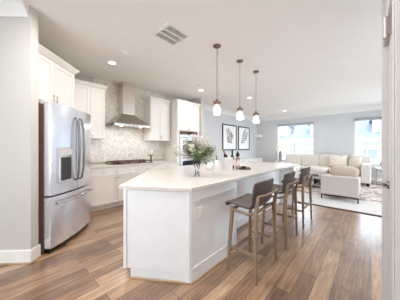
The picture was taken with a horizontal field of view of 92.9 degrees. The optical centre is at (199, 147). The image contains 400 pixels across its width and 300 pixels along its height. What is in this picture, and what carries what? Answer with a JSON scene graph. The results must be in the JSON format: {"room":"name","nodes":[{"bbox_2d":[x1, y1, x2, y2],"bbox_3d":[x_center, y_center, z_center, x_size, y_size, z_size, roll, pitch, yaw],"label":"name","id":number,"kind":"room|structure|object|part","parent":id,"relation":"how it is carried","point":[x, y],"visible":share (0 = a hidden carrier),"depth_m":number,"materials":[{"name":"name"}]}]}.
{"room":"kitchen","nodes":[
{"label":"kitchen","id":0,"kind":"room"},
{"bbox_2d":[0,5,37,250],"bbox_3d":[-3.282,-0.150,2.122,2.750,2.900,0.110,0,0,-3],"label":"wall","id":1,"kind":"structure","parent":0,"point":[18,35],"depth_m":2.13,"materials":[{"name":"grey paint"}]},
{"bbox_2d":[0,0,28,17],"bbox_3d":[-3.262,-1.530,2.018,2.680,0.140,0.101,0,0,-3],"label":"trim","id":2,"kind":"structure","parent":1,"relation":"attached to","point":[8,8],"depth_m":2.09,"materials":[{"name":"white paint"}]},
{"bbox_2d":[0,244,40,262],"bbox_3d":[-3.249,1.225,2.124,2.716,0.150,0.142,0,0,-3],"label":"baseboard","id":3,"kind":"structure","parent":1,"relation":"attached to","point":[7,256],"depth_m":2.12,"materials":[{"name":"white paint"}]},
{"bbox_2d":[0,255,41,264],"bbox_3d":[-3.243,1.290,2.119,2.728,0.020,0.156,0,0,-3],"label":"trim","id":4,"kind":"structure","parent":1,"relation":"attached to","point":[37,258],"depth_m":2.11,"materials":[{"name":"brown wood"}]},
{"bbox_2d":[38,43,79,108],"bbox_3d":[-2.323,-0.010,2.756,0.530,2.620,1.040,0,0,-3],"label":"upper cabinet","id":5,"kind":"object","parent":1,"relation":"attached to","point":[56,77],"visible":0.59,"depth_m":2.75,"materials":[{"name":"white paint"}]},
{"bbox_3d":[-2.104,-0.930,2.495,0.020,0.600,0.487,0,0,-3],"label":"door","id":6,"kind":"part","parent":5,"relation":"part of","materials":[{"name":"white paint"}]},
{"bbox_3d":[-2.323,-1.280,2.756,0.530,0.080,1.040,0,0,-3],"label":"crown","id":7,"kind":"part","parent":5,"relation":"part of","materials":[{"name":"white paint"}]},
{"bbox_3d":[-2.130,-0.930,2.988,0.020,0.600,0.487,0,0,-3],"label":"door","id":8,"kind":"part","parent":5,"relation":"part of","materials":[{"name":"white paint"}]},
{"bbox_2d":[75,74,256,163],"bbox_3d":[-1.069,-0.150,6.009,0.170,2.900,12.900,0,0,42],"label":"wall","id":9,"kind":"structure","parent":0,"point":[213,121],"depth_m":8.03,"materials":[{"name":"grey paint"}]},
{"bbox_2d":[75,79,107,138],"bbox_3d":[-2.413,-0.775,4.090,0.370,1.170,0.680,0,0,42],"label":"upper cabinet","id":10,"kind":"object","parent":9,"relation":"attached to","point":[89,96],"visible":0.63,"depth_m":4.04,"materials":[{"name":"white paint"}]},
{"bbox_3d":[-2.410,-0.735,3.884,0.020,1.080,0.296,0,0,42],"label":"door","id":11,"kind":"part","parent":10,"relation":"part of","materials":[{"name":"white paint"}]},
{"bbox_3d":[-2.413,-1.325,4.090,0.370,0.070,0.680,0,0,42],"label":"crown","id":12,"kind":"part","parent":10,"relation":"part of","materials":[{"name":"white paint"}]},
{"bbox_3d":[-2.209,-0.735,4.108,0.020,1.080,0.296,0,0,42],"label":"door","id":13,"kind":"part","parent":10,"relation":"part of","materials":[{"name":"white paint"}]},
{"bbox_2d":[90,139,93,162],"bbox_3d":[-2.724,0.075,4.034,0.012,0.530,0.850,0,0,42],"label":"backsplash","id":14,"kind":"structure","parent":9,"relation":"attached to","point":[91,140],"depth_m":4.32,"materials":[{"name":"tile"}]},
{"bbox_2d":[105,81,149,128],"bbox_3d":[-1.771,-1.048,4.703,0.503,1.104,0.910,0,0,42],"label":"range hood","id":15,"kind":"object","parent":9,"relation":"attached to","point":[126,117],"visible":1,"depth_m":4.65,"materials":[{"name":"metal"}]},
{"bbox_2d":[93,78,164,161],"bbox_3d":[-1.764,-0.630,5.101,0.012,1.940,2.020,0,0,42],"label":"backsplash","id":16,"kind":"structure","parent":9,"relation":"attached to","point":[118,143],"depth_m":4.85,"materials":[{"name":"tile"}]},
{"bbox_2d":[143,96,170,140],"bbox_3d":[-1.224,-0.775,5.411,0.370,1.170,0.695,0,0,42],"label":"upper cabinet","id":17,"kind":"object","parent":9,"relation":"attached to","point":[156,110],"visible":1,"depth_m":5.25,"materials":[{"name":"white paint"}]},
{"bbox_3d":[-1.217,-0.735,5.209,0.020,1.080,0.322,0,0,42],"label":"door","id":18,"kind":"part","parent":17,"relation":"part of","materials":[{"name":"white paint"}]},
{"bbox_3d":[-1.224,-1.325,5.411,0.370,0.070,0.695,0,0,42],"label":"crown","id":19,"kind":"part","parent":17,"relation":"part of","materials":[{"name":"white paint"}]},
{"bbox_3d":[-0.999,-0.735,5.451,0.020,1.080,0.322,0,0,42],"label":"door","id":20,"kind":"part","parent":17,"relation":"part of","materials":[{"name":"white paint"}]},
{"bbox_2d":[222,123,236,150],"bbox_3d":[1.337,-0.450,8.525,0.042,1.160,1.140,0,0,42],"label":"framed print","id":21,"kind":"object","parent":9,"relation":"attached to","point":[229,132],"visible":0.98,"depth_m":8.51,"materials":[{"name":"grey paper"}]},
{"bbox_2d":[238,126,249,149],"bbox_3d":[2.200,-0.450,9.484,0.035,1.160,1.120,0,0,42],"label":"framed print","id":22,"kind":"object","parent":9,"relation":"attached to","point":[243,132],"visible":1,"depth_m":9.45,"materials":[{"name":"grey paper"}]},
{"bbox_2d":[0,181,381,299],"bbox_3d":[1.562,1.360,3.640,7.350,0.120,12.900,0,0,42],"label":"floor","id":23,"kind":"structure","parent":0,"point":[337,254],"depth_m":2.04,"materials":[{"name":"brown wood"}]},
{"bbox_2d":[38,101,92,252],"bbox_3d":[-2.135,0.366,2.741,0.865,1.868,0.910,0,0,-3],"label":"refrigerator","id":24,"kind":"object","parent":23,"relation":"on","point":[64,189],"visible":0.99,"depth_m":2.43,"materials":[{"name":"metal"}]},
{"bbox_3d":[-1.835,0.021,2.526,0.140,1.141,0.449,0,0,-3],"label":"door","id":25,"kind":"part","parent":24,"relation":"part of","materials":[{"name":"metal"}]},
{"bbox_3d":[-1.789,0.295,2.516,0.052,0.330,0.255,0,0,-3],"label":"dispenser frame","id":26,"kind":"part","parent":24,"relation":"part of","materials":[{"name":"metal"}]},
{"bbox_3d":[-1.768,0.060,2.517,0.006,0.080,0.225,0,0,-3],"label":"control panel","id":27,"kind":"part","parent":24,"relation":"part of","materials":[{"name":"white plastic"}]},
{"bbox_3d":[-1.847,0.920,2.756,0.140,0.620,0.910,0,0,-3],"label":"freezer drawer","id":28,"kind":"part","parent":24,"relation":"part of","materials":[{"name":"metal"}]},
{"bbox_3d":[-1.764,0.695,2.760,0.110,0.038,0.796,0,0,-3],"label":"handle","id":29,"kind":"part","parent":24,"relation":"part of","materials":[{"name":"silver metal"}]},
{"bbox_3d":[-1.741,0.020,2.708,0.084,0.903,0.032,0,0,6],"label":"handle","id":30,"kind":"part","parent":24,"relation":"part of","materials":[{"name":"silver metal"}]},
{"bbox_3d":[-1.747,0.020,2.814,0.084,0.903,0.032,0,0,-12],"label":"handle","id":31,"kind":"part","parent":24,"relation":"part of","materials":[{"name":"silver metal"}]},
{"bbox_3d":[-1.860,0.021,2.986,0.140,1.141,0.449,0,0,-3],"label":"door","id":32,"kind":"part","parent":24,"relation":"part of","materials":[{"name":"metal"}]},
{"bbox_2d":[88,167,116,211],"bbox_3d":[-2.213,0.860,4.112,0.638,0.880,0.590,0,0,42],"label":"base cabinet","id":33,"kind":"object","parent":23,"relation":"on","point":[103,181],"visible":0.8,"depth_m":3.94,"materials":[{"name":"white paint"}]},
{"bbox_3d":[-2.008,0.517,3.927,0.020,0.165,0.582,0,0,42],"label":"drawer","id":34,"kind":"part","parent":33,"relation":"part of","materials":[{"name":"white paint"}]},
{"bbox_2d":[115,165,136,205],"bbox_3d":[-1.855,0.860,4.510,0.638,0.880,0.470,0,0,42],"label":"base cabinet","id":35,"kind":"object","parent":23,"relation":"on","point":[124,173],"visible":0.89,"depth_m":4.25,"materials":[{"name":"white paint"}]},
{"bbox_3d":[-1.650,0.517,4.325,0.020,0.165,0.462,0,0,42],"label":"drawer","id":36,"kind":"part","parent":35,"relation":"part of","materials":[{"name":"white paint"}]},
{"bbox_3d":[-1.650,0.897,4.325,0.020,0.575,0.462,0,0,42],"label":"door","id":37,"kind":"part","parent":35,"relation":"part of","materials":[{"name":"white paint"}]},
{"bbox_2d":[137,164,154,175],"bbox_3d":[-1.530,0.860,4.870,0.638,0.880,0.490,0,0,42],"label":"base cabinet","id":38,"kind":"object","parent":23,"relation":"on","point":[141,169],"visible":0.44,"depth_m":4.63,"materials":[{"name":"white paint"}]},
{"bbox_3d":[-1.325,0.517,4.685,0.020,0.165,0.482,0,0,42],"label":"drawer","id":39,"kind":"part","parent":38,"relation":"part of","materials":[{"name":"white paint"}]},
{"bbox_2d":[154,162,176,167],"bbox_3d":[-1.113,0.860,5.334,0.638,0.880,0.749,0,0,42],"label":"base cabinet","id":40,"kind":"object","parent":23,"relation":"on","point":[162,165],"visible":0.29,"depth_m":5.12,"materials":[{"name":"white paint"}]},
{"bbox_2d":[90,160,177,168],"bbox_3d":[-1.820,0.400,4.561,0.619,0.040,2.844,0,0,42],"label":"countertop","id":41,"kind":"structure","parent":40,"relation":"on","point":[92,166],"depth_m":4.32,"materials":[{"name":"white stone"}]},
{"bbox_2d":[105,159,150,164],"bbox_3d":[-1.717,0.346,4.654,0.500,0.067,1.000,0,0,42],"label":"cooktop","id":42,"kind":"object","parent":41,"relation":"in","point":[116,162],"visible":1,"depth_m":4.56,"materials":[{"name":"black metal"}]},
{"bbox_3d":[-1.717,0.374,4.654,0.500,0.012,1.000,0,0,42],"label":"plate","id":43,"kind":"part","parent":42,"relation":"part of","materials":[{"name":"metal"}]},
{"bbox_2d":[164,99,199,165],"bbox_3d":[-0.551,-0.040,5.953,0.645,2.680,0.990,0,0,42],"label":"tall cabinet","id":44,"kind":"object","parent":23,"relation":"on","point":[184,115],"visible":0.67,"depth_m":5.61,"materials":[{"name":"white paint"}]},
{"bbox_3d":[-0.493,-0.897,5.610,0.020,0.775,0.466,0,0,42],"label":"door","id":45,"kind":"part","parent":44,"relation":"part of","materials":[{"name":"white paint"}]},
{"bbox_3d":[-0.551,-1.340,5.953,0.645,0.080,0.990,0,0,42],"label":"crown","id":46,"kind":"part","parent":44,"relation":"part of","materials":[{"name":"white paint"}]},
{"bbox_2d":[180,131,197,165],"bbox_3d":[-0.507,0.170,5.940,0.637,1.330,0.740,0,0,42],"label":"wall oven","id":47,"kind":"object","parent":44,"relation":"in","point":[184,135],"visible":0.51,"depth_m":5.63,"materials":[{"name":"metal"}]},
{"bbox_3d":[-0.330,0.525,5.780,0.035,0.580,0.740,0,0,42],"label":"oven door","id":48,"kind":"part","parent":47,"relation":"part of","materials":[{"name":"glass"}]},
{"bbox_3d":[-0.330,-0.075,5.780,0.035,0.580,0.740,0,0,42],"label":"oven door","id":49,"kind":"part","parent":47,"relation":"part of","materials":[{"name":"metal"}]},
{"bbox_3d":[-0.331,-0.435,5.782,0.030,0.100,0.740,0,0,42],"label":"control panel","id":50,"kind":"part","parent":47,"relation":"part of","materials":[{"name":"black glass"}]},
{"bbox_3d":[-0.178,-0.897,5.960,0.020,0.775,0.466,0,0,42],"label":"door","id":51,"kind":"part","parent":44,"relation":"part of","materials":[{"name":"white paint"}]},
{"bbox_2d":[123,166,295,284],"bbox_3d":[0.344,0.860,3.455,1.607,0.880,3.805,0,0,42],"label":"kitchen island","id":52,"kind":"object","parent":23,"relation":"on","point":[169,236],"visible":0.77,"depth_m":1.88,"materials":[{"name":"white paint"}]},
{"bbox_3d":[-0.746,0.810,1.893,0.030,0.780,0.014,0,0,8],"label":"corner post","id":53,"kind":"part","parent":52,"relation":"part of","materials":[{"name":"white paint"}]},
{"bbox_3d":[-0.118,0.860,1.808,0.045,0.880,0.014,0,0,8],"label":"corner post","id":54,"kind":"part","parent":52,"relation":"part of","materials":[{"name":"white paint"}]},
{"bbox_2d":[197,207,201,219],"bbox_3d":[-0.002,0.660,1.910,0.006,0.120,0.070,0,0,42],"label":"outlet","id":55,"kind":"object","parent":52,"relation":"attached to","point":[199,209],"depth_m":1.90,"materials":[{"name":"white plastic"}]},
{"bbox_3d":[0.719,1.291,3.054,0.513,0.018,3.618,0,0,42],"label":"shoe moulding","id":56,"kind":"part","parent":52,"relation":"part of","materials":[{"name":"brown wood"}]},
{"bbox_2d":[119,161,297,191],"bbox_3d":[0.342,0.400,3.495,1.670,0.040,3.908,0,0,42],"label":"island countertop","id":57,"kind":"structure","parent":52,"relation":"on","point":[177,178],"depth_m":2.49,"materials":[{"name":"white stone"}]},
{"bbox_2d":[193,161,200,176],"bbox_3d":[-0.038,0.280,2.490,0.099,0.200,0.100,0,0,42],"label":"glass vase","id":58,"kind":"object","parent":57,"relation":"on","point":[199,162],"visible":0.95,"depth_m":2.48,"materials":[{"name":"clear glass"}]},
{"bbox_2d":[174,133,217,173],"bbox_3d":[-0.053,0.077,2.494,0.593,0.547,0.563,0,0,2],"label":"flower bouquet","id":59,"kind":"object","parent":58,"relation":"in","point":[198,149],"visible":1,"depth_m":2.41,"materials":[{"name":"green plant"}]},
{"bbox_2d":[205,162,213,169],"bbox_3d":[0.161,0.314,3.287,0.155,0.132,0.156,0,0,42],"label":"round vase","id":60,"kind":"object","parent":57,"relation":"on","point":[209,166],"visible":0.81,"depth_m":3.23,"materials":[{"name":"white ceramic"}]},
{"bbox_2d":[222,157,232,170],"bbox_3d":[0.469,0.273,3.211,0.192,0.215,0.192,0,0,42],"label":"ice bucket","id":61,"kind":"object","parent":57,"relation":"on","point":[227,162],"visible":0.96,"depth_m":3.14,"materials":[{"name":"ceramic"}]},
{"bbox_2d":[236,151,239,168],"bbox_3d":[0.675,0.220,3.402,0.075,0.320,0.075,0,0,42],"label":"wine bottle","id":62,"kind":"object","parent":57,"relation":"on","point":[237,153],"visible":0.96,"depth_m":3.38,"materials":[{"name":"black glass"}]},
{"bbox_3d":[0.189,0.790,2.115,0.016,0.740,0.830,0,0,42],"label":"frame","id":63,"kind":"part","parent":52,"relation":"part of","materials":[{"name":"white paint"}]},
{"bbox_3d":[0.890,1.230,3.130,0.333,0.140,3.277,0,0,42],"label":"baseboard","id":64,"kind":"part","parent":52,"relation":"part of","materials":[{"name":"white paint"}]},
{"bbox_2d":[234,158,262,161],"bbox_3d":[2.230,0.925,9.194,0.430,0.750,2.890,0,0,42],"label":"media console","id":65,"kind":"object","parent":23,"relation":"on","point":[244,159],"visible":0.3,"depth_m":9.44,"materials":[{"name":"white paint"}]},
{"bbox_2d":[225,178,277,285],"bbox_3d":[0.583,0.819,2.092,0.423,0.964,0.550,0,0,42],"label":"bar stool","id":66,"kind":"object","parent":23,"relation":"on","point":[262,192],"visible":1,"depth_m":2.00,"materials":[{"name":"brown wood"}]},
{"bbox_3d":[0.324,0.964,2.020,0.093,0.675,0.045,0,0,-22],"label":"leg","id":67,"kind":"part","parent":66,"relation":"part of","materials":[{"name":"brown wood"}]},
{"bbox_3d":[0.436,0.653,1.930,0.033,0.059,0.276,0,0,-45],"label":"seat rail","id":68,"kind":"part","parent":66,"relation":"part of","materials":[{"name":"brown wood"}]},
{"bbox_3d":[0.628,0.964,2.357,0.045,0.675,0.093,0,0,16],"label":"leg","id":69,"kind":"part","parent":66,"relation":"part of","materials":[{"name":"brown wood"}]},
{"bbox_3d":[0.581,0.650,2.095,0.254,0.034,0.450,0,0,42],"label":"seat frame","id":70,"kind":"part","parent":66,"relation":"part of","materials":[{"name":"brown wood"}]},
{"bbox_3d":[0.533,0.882,1.807,0.062,0.837,0.060,0,0,42],"label":"leg","id":71,"kind":"part","parent":66,"relation":"part of","materials":[{"name":"brown wood"}]},
{"bbox_3d":[0.722,0.469,1.967,0.050,0.026,0.477,0,0,42],"label":"rail","id":72,"kind":"part","parent":66,"relation":"part of","materials":[{"name":"brown wood"}]},
{"bbox_3d":[0.861,0.882,2.171,0.062,0.837,0.060,0,0,42],"label":"leg","id":73,"kind":"part","parent":66,"relation":"part of","materials":[{"name":"brown wood"}]},
{"bbox_2d":[261,171,298,249],"bbox_3d":[1.145,0.819,2.717,0.423,0.964,0.550,0,0,40],"label":"bar stool","id":74,"kind":"object","parent":23,"relation":"on","point":[288,180],"visible":0.69,"depth_m":2.59,"materials":[{"name":"brown wood"}]},
{"bbox_3d":[0.888,0.964,2.638,0.093,0.675,0.045,0,0,-24],"label":"leg","id":75,"kind":"part","parent":74,"relation":"part of","materials":[{"name":"brown wood"}]},
{"bbox_3d":[1.103,0.882,2.430,0.062,0.837,0.060,0,0,41],"label":"leg","id":76,"kind":"part","parent":74,"relation":"part of","materials":[{"name":"brown wood"}]},
{"bbox_3d":[1.421,0.882,2.803,0.062,0.837,0.060,0,0,41],"label":"leg","id":77,"kind":"part","parent":74,"relation":"part of","materials":[{"name":"brown wood"}]},
{"bbox_2d":[281,167,312,227],"bbox_3d":[1.734,0.819,3.370,0.423,0.964,0.550,0,0,43],"label":"bar stool","id":78,"kind":"object","parent":23,"relation":"on","point":[304,176],"visible":0.69,"depth_m":3.25,"materials":[{"name":"brown wood"}]},
{"bbox_3d":[1.783,0.964,3.635,0.045,0.675,0.093,0,0,17],"label":"leg","id":79,"kind":"part","parent":78,"relation":"part of","materials":[{"name":"brown wood"}]},
{"bbox_3d":[1.679,0.882,3.086,0.062,0.837,0.060,0,0,43],"label":"leg","id":80,"kind":"part","parent":78,"relation":"part of","materials":[{"name":"brown wood"}]},
{"bbox_3d":[2.014,0.882,3.445,0.062,0.837,0.060,0,0,43],"label":"leg","id":81,"kind":"part","parent":78,"relation":"part of","materials":[{"name":"brown wood"}]},
{"bbox_2d":[297,177,381,216],"bbox_3d":[4.368,1.293,5.823,3.960,0.014,4.700,0,0,42],"label":"area rug","id":82,"kind":"object","parent":23,"relation":"on","point":[370,199],"visible":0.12,"depth_m":4.62,"materials":[{"name":"white carpet"}]},
{"bbox_2d":[298,174,322,185],"bbox_3d":[3.814,1.094,6.254,0.904,0.385,0.604,0,0,42],"label":"coffee table","id":83,"kind":"object","parent":82,"relation":"on","point":[314,176],"visible":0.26,"depth_m":6.09,"materials":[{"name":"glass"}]},
{"bbox_2d":[314,178,320,184],"bbox_3d":[3.808,1.091,6.098,0.240,0.160,0.180,0,0,42],"label":"storage box","id":84,"kind":"object","parent":83,"relation":"on","point":[316,181],"visible":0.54,"depth_m":6.05,"materials":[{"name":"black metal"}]},
{"bbox_2d":[286,154,370,186],"bbox_3d":[4.660,0.786,7.418,3.000,1.000,2.378,0,0,42],"label":"sectional sofa","id":85,"kind":"object","parent":82,"relation":"on","point":[319,164],"visible":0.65,"depth_m":7.67,"materials":[{"name":"beige fabric"}]},
{"bbox_2d":[286,154,301,164],"bbox_3d":[4.367,0.546,8.811,0.679,0.520,0.300,0,0,42],"label":"cushion","id":86,"kind":"object","parent":85,"relation":"on","point":[290,158],"depth_m":8.66,"materials":[{"name":"beige fabric"}]},
{"bbox_2d":[296,165,304,171],"bbox_3d":[3.752,0.872,7.986,0.889,0.210,2.007,0,0,42],"label":"seat cushion","id":87,"kind":"object","parent":85,"relation":"on","point":[298,168],"depth_m":7.65,"materials":[{"name":"beige fabric"}]},
{"bbox_2d":[302,154,319,165],"bbox_3d":[4.873,0.546,8.356,0.679,0.520,0.300,0,0,42],"label":"cushion","id":88,"kind":"object","parent":85,"relation":"on","point":[307,159],"depth_m":8.21,"materials":[{"name":"beige fabric"}]},
{"bbox_2d":[302,165,330,172],"bbox_3d":[4.709,0.872,7.689,0.908,0.210,1.168,0,0,42],"label":"seat cushion","id":89,"kind":"object","parent":85,"relation":"on","point":[314,168],"depth_m":7.29,"materials":[{"name":"beige fabric"}]},
{"bbox_2d":[319,154,338,166],"bbox_3d":[5.378,0.546,7.901,0.679,0.520,0.300,0,0,42],"label":"cushion","id":90,"kind":"object","parent":85,"relation":"on","point":[324,159],"depth_m":7.89,"materials":[{"name":"beige fabric"}]},
{"bbox_2d":[329,155,346,166],"bbox_3d":[5.415,0.545,7.464,0.580,0.446,0.190,0,0,42],"label":"throw pillow","id":91,"kind":"object","parent":85,"relation":"on","point":[334,160],"visible":0.91,"depth_m":7.41,"materials":[{"name":"beige fabric"}]},
{"bbox_2d":[340,155,361,168],"bbox_3d":[5.883,0.546,7.446,0.679,0.520,0.300,0,0,42],"label":"cushion","id":92,"kind":"object","parent":85,"relation":"on","point":[348,156],"depth_m":7.36,"materials":[{"name":"beige fabric"}]},
{"bbox_2d":[348,155,362,167],"bbox_3d":[5.795,0.535,7.108,0.200,0.461,0.440,0,0,-20],"label":"throw pillow","id":93,"kind":"object","parent":85,"relation":"on","point":[354,161],"visible":0.95,"depth_m":7.03,"materials":[{"name":"beige fabric"}]},
{"bbox_3d":[5.926,0.876,6.775,0.260,0.620,1.400,0,0,42],"label":"arm","id":94,"kind":"part","parent":85,"relation":"part of","materials":[{"name":"beige fabric"}]},
{"bbox_2d":[321,174,360,203],"bbox_3d":[3.641,0.992,4.903,0.750,0.590,0.919,0,0,42],"label":"armchair","id":95,"kind":"object","parent":82,"relation":"on","point":[332,185],"visible":1,"depth_m":4.54,"materials":[{"name":"fabric"}]},
{"bbox_3d":[3.347,1.175,4.576,0.720,0.022,0.022,0,0,42],"label":"leg frame","id":96,"kind":"part","parent":95,"relation":"part of","materials":[{"name":"black metal"}]},
{"bbox_2d":[330,166,358,176],"bbox_3d":[3.596,0.612,4.741,0.579,0.302,0.195,0,0,40],"label":"bolster pillow","id":97,"kind":"object","parent":95,"relation":"on","point":[350,171],"visible":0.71,"depth_m":4.67,"materials":[{"name":"beige fabric"}]},
{"bbox_2d":[376,167,381,184],"bbox_3d":[6.390,0.992,6.559,0.480,0.590,0.480,0,0,42],"label":"side table","id":98,"kind":"object","parent":82,"relation":"on","point":[377,168],"visible":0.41,"depth_m":6.53,"materials":[{"name":"white paint"}]},
{"bbox_3d":[3.956,1.005,9.356,0.480,0.590,0.480,0,0,42],"label":"side table","id":99,"kind":"object","parent":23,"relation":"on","visible":0},
{"bbox_2d":[276,144,284,161],"bbox_3d":[3.956,0.280,9.356,0.440,0.860,0.440,0,0,42],"label":"table lamp","id":100,"kind":"object","parent":99,"relation":"on","point":[280,147],"visible":1,"depth_m":9.25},
{"bbox_3d":[3.956,0.000,9.356,0.440,0.300,0.440,0,0,42],"label":"lamp shade","id":101,"kind":"part","parent":100,"relation":"part of","materials":[{"name":"white fabric"}]},
{"bbox_2d":[189,98,203,163],"bbox_3d":[-0.161,-0.150,6.389,0.670,2.900,0.160,0,0,42],"label":"wall","id":102,"kind":"structure","parent":0,"point":[200,101],"depth_m":6.16,"materials":[{"name":"grey paint"}]},
{"bbox_2d":[23,0,381,117],"bbox_3d":[1.562,-1.660,3.640,7.350,0.120,12.900,0,0,42],"label":"ceiling","id":103,"kind":"structure","parent":0,"point":[309,56],"depth_m":3.07,"materials":[{"name":"paint"}]},
{"bbox_2d":[107,60,116,64],"bbox_3d":[-1.653,-1.595,3.574,0.170,0.010,0.170,0,0,42],"label":"recessed light","id":104,"kind":"object","parent":103,"relation":"in","point":[109,61],"visible":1,"depth_m":3.56,"materials":[{"name":"white plastic"}]},
{"bbox_2d":[120,50,126,54],"bbox_3d":[-1.279,-1.584,3.177,0.119,0.032,0.120,0,0,42],"label":"smoke detector","id":105,"kind":"object","parent":103,"relation":"attached to","point":[123,52],"visible":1,"depth_m":3.14,"materials":[{"name":"white plastic"}]},
{"bbox_2d":[151,22,192,46],"bbox_3d":[-0.404,-1.594,2.712,0.420,0.012,0.430,0,0,42],"label":"ceiling vent","id":106,"kind":"object","parent":103,"relation":"in","point":[170,34],"visible":1,"depth_m":2.69,"materials":[{"name":"white plastic"}]},
{"bbox_2d":[213,44,220,112],"bbox_3d":[0.268,-1.058,2.988,0.123,1.085,0.124,0,0,42],"label":"pendant light","id":107,"kind":"object","parent":103,"relation":"hanging from","point":[216,46],"visible":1,"depth_m":2.96,"materials":[{"name":"white glass"}]},
{"bbox_2d":[236,59,242,117],"bbox_3d":[0.737,-1.058,3.508,0.123,1.085,0.124,0,0,42],"label":"pendant light","id":108,"kind":"object","parent":103,"relation":"hanging from","point":[239,109],"visible":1,"depth_m":3.48,"materials":[{"name":"white glass"}]},
{"bbox_2d":[253,70,258,121],"bbox_3d":[1.178,-1.058,3.999,0.123,1.085,0.124,0,0,42],"label":"pendant light","id":109,"kind":"object","parent":103,"relation":"hanging from","point":[255,71],"visible":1,"depth_m":3.98,"materials":[{"name":"white glass"}]},
{"bbox_2d":[257,110,381,177],"bbox_3d":[5.886,-0.150,8.278,7.130,2.900,0.180,0,0,42],"label":"wall","id":110,"kind":"structure","parent":0,"point":[333,133],"depth_m":8.44,"materials":[{"name":"grey paint"}]},
{"bbox_2d":[204,104,381,121],"bbox_3d":[3.985,-1.520,6.316,6.930,0.160,5.280,0,0,42],"label":"trim","id":111,"kind":"structure","parent":110,"relation":"attached to","point":[206,107],"depth_m":8.37,"materials":[{"name":"white paint"}]},
{"bbox_2d":[276,122,313,161],"bbox_3d":[4.655,-0.205,9.332,1.850,1.990,0.201,0,0,42],"label":"window","id":112,"kind":"structure","parent":110,"relation":"in","point":[295,141],"depth_m":9.32,"materials":[{"name":"white plastic"}]},
{"bbox_2d":[277,122,313,126],"bbox_3d":[4.610,-1.133,9.282,1.674,0.125,0.065,0,0,42],"label":"roller shade","id":113,"kind":"object","parent":112,"relation":"attached to","point":[304,123],"visible":1,"depth_m":9.24,"materials":[{"name":"grey fabric"}]},
{"bbox_2d":[354,116,381,167],"bbox_3d":[6.958,-0.205,7.258,1.850,1.990,0.201,0,0,42],"label":"window","id":114,"kind":"structure","parent":110,"relation":"in","point":[373,165],"depth_m":7.37,"materials":[{"name":"white plastic"}]},
{"bbox_2d":[354,116,381,120],"bbox_3d":[6.914,-1.133,7.208,1.674,0.125,0.065,0,0,42],"label":"roller shade","id":115,"kind":"object","parent":114,"relation":"attached to","point":[379,117],"visible":0.64,"depth_m":7.46,"materials":[{"name":"grey fabric"}]},
{"bbox_2d":[386,0,391,299],"bbox_3d":[-0.026,-0.150,-0.246,0.120,2.900,4.600,0,0,42],"label":"wall","id":116,"kind":"structure","parent":0,"point":[388,39],"depth_m":1.43,"materials":[{"name":"grey paint"}]},
{"bbox_2d":[382,16,391,299],"bbox_3d":[1.116,0.270,1.108,0.094,2.040,0.840,0,0,42],"label":"door","id":117,"kind":"structure","parent":116,"relation":"in","point":[387,21],"depth_m":1.20,"materials":[{"name":"grey paint"}]},
{"bbox_3d":[1.335,0.270,1.366,0.039,0.055,0.100,0,0,42],"label":"handle","id":118,"kind":"part","parent":117,"relation":"part of","materials":[{"name":"silver metal"}]},
{"bbox_3d":[1.120,0.250,1.104,0.006,1.700,0.600,0,0,42],"label":"panel","id":119,"kind":"part","parent":117,"relation":"part of","materials":[{"name":"grey paint"}]},
{"bbox_2d":[382,0,399,299],"bbox_3d":[1.158,-0.150,1.085,0.141,2.900,1.062,0,0,42],"label":"trim","id":120,"kind":"structure","parent":116,"relation":"attached to","point":[392,5],"depth_m":0.75,"materials":[{"name":"grey paint"}]},
{"label":"outside","id":121,"kind":"structure","parent":0,"visible":0},
{"bbox_3d":[23.520,4.400,26.122,60.000,0.200,49.700,0,0,42],"label":"ground","id":122,"kind":"structure","parent":121,"visible":0},
{"bbox_2d":[279,120,379,163],"bbox_3d":[12.569,0.850,16.201,18.800,6.900,6.900,0,0,42],"label":"house","id":123,"kind":"structure","parent":122,"relation":"on","point":[368,129],"depth_m":14.76,"materials":[{"name":"white"}]}
]}

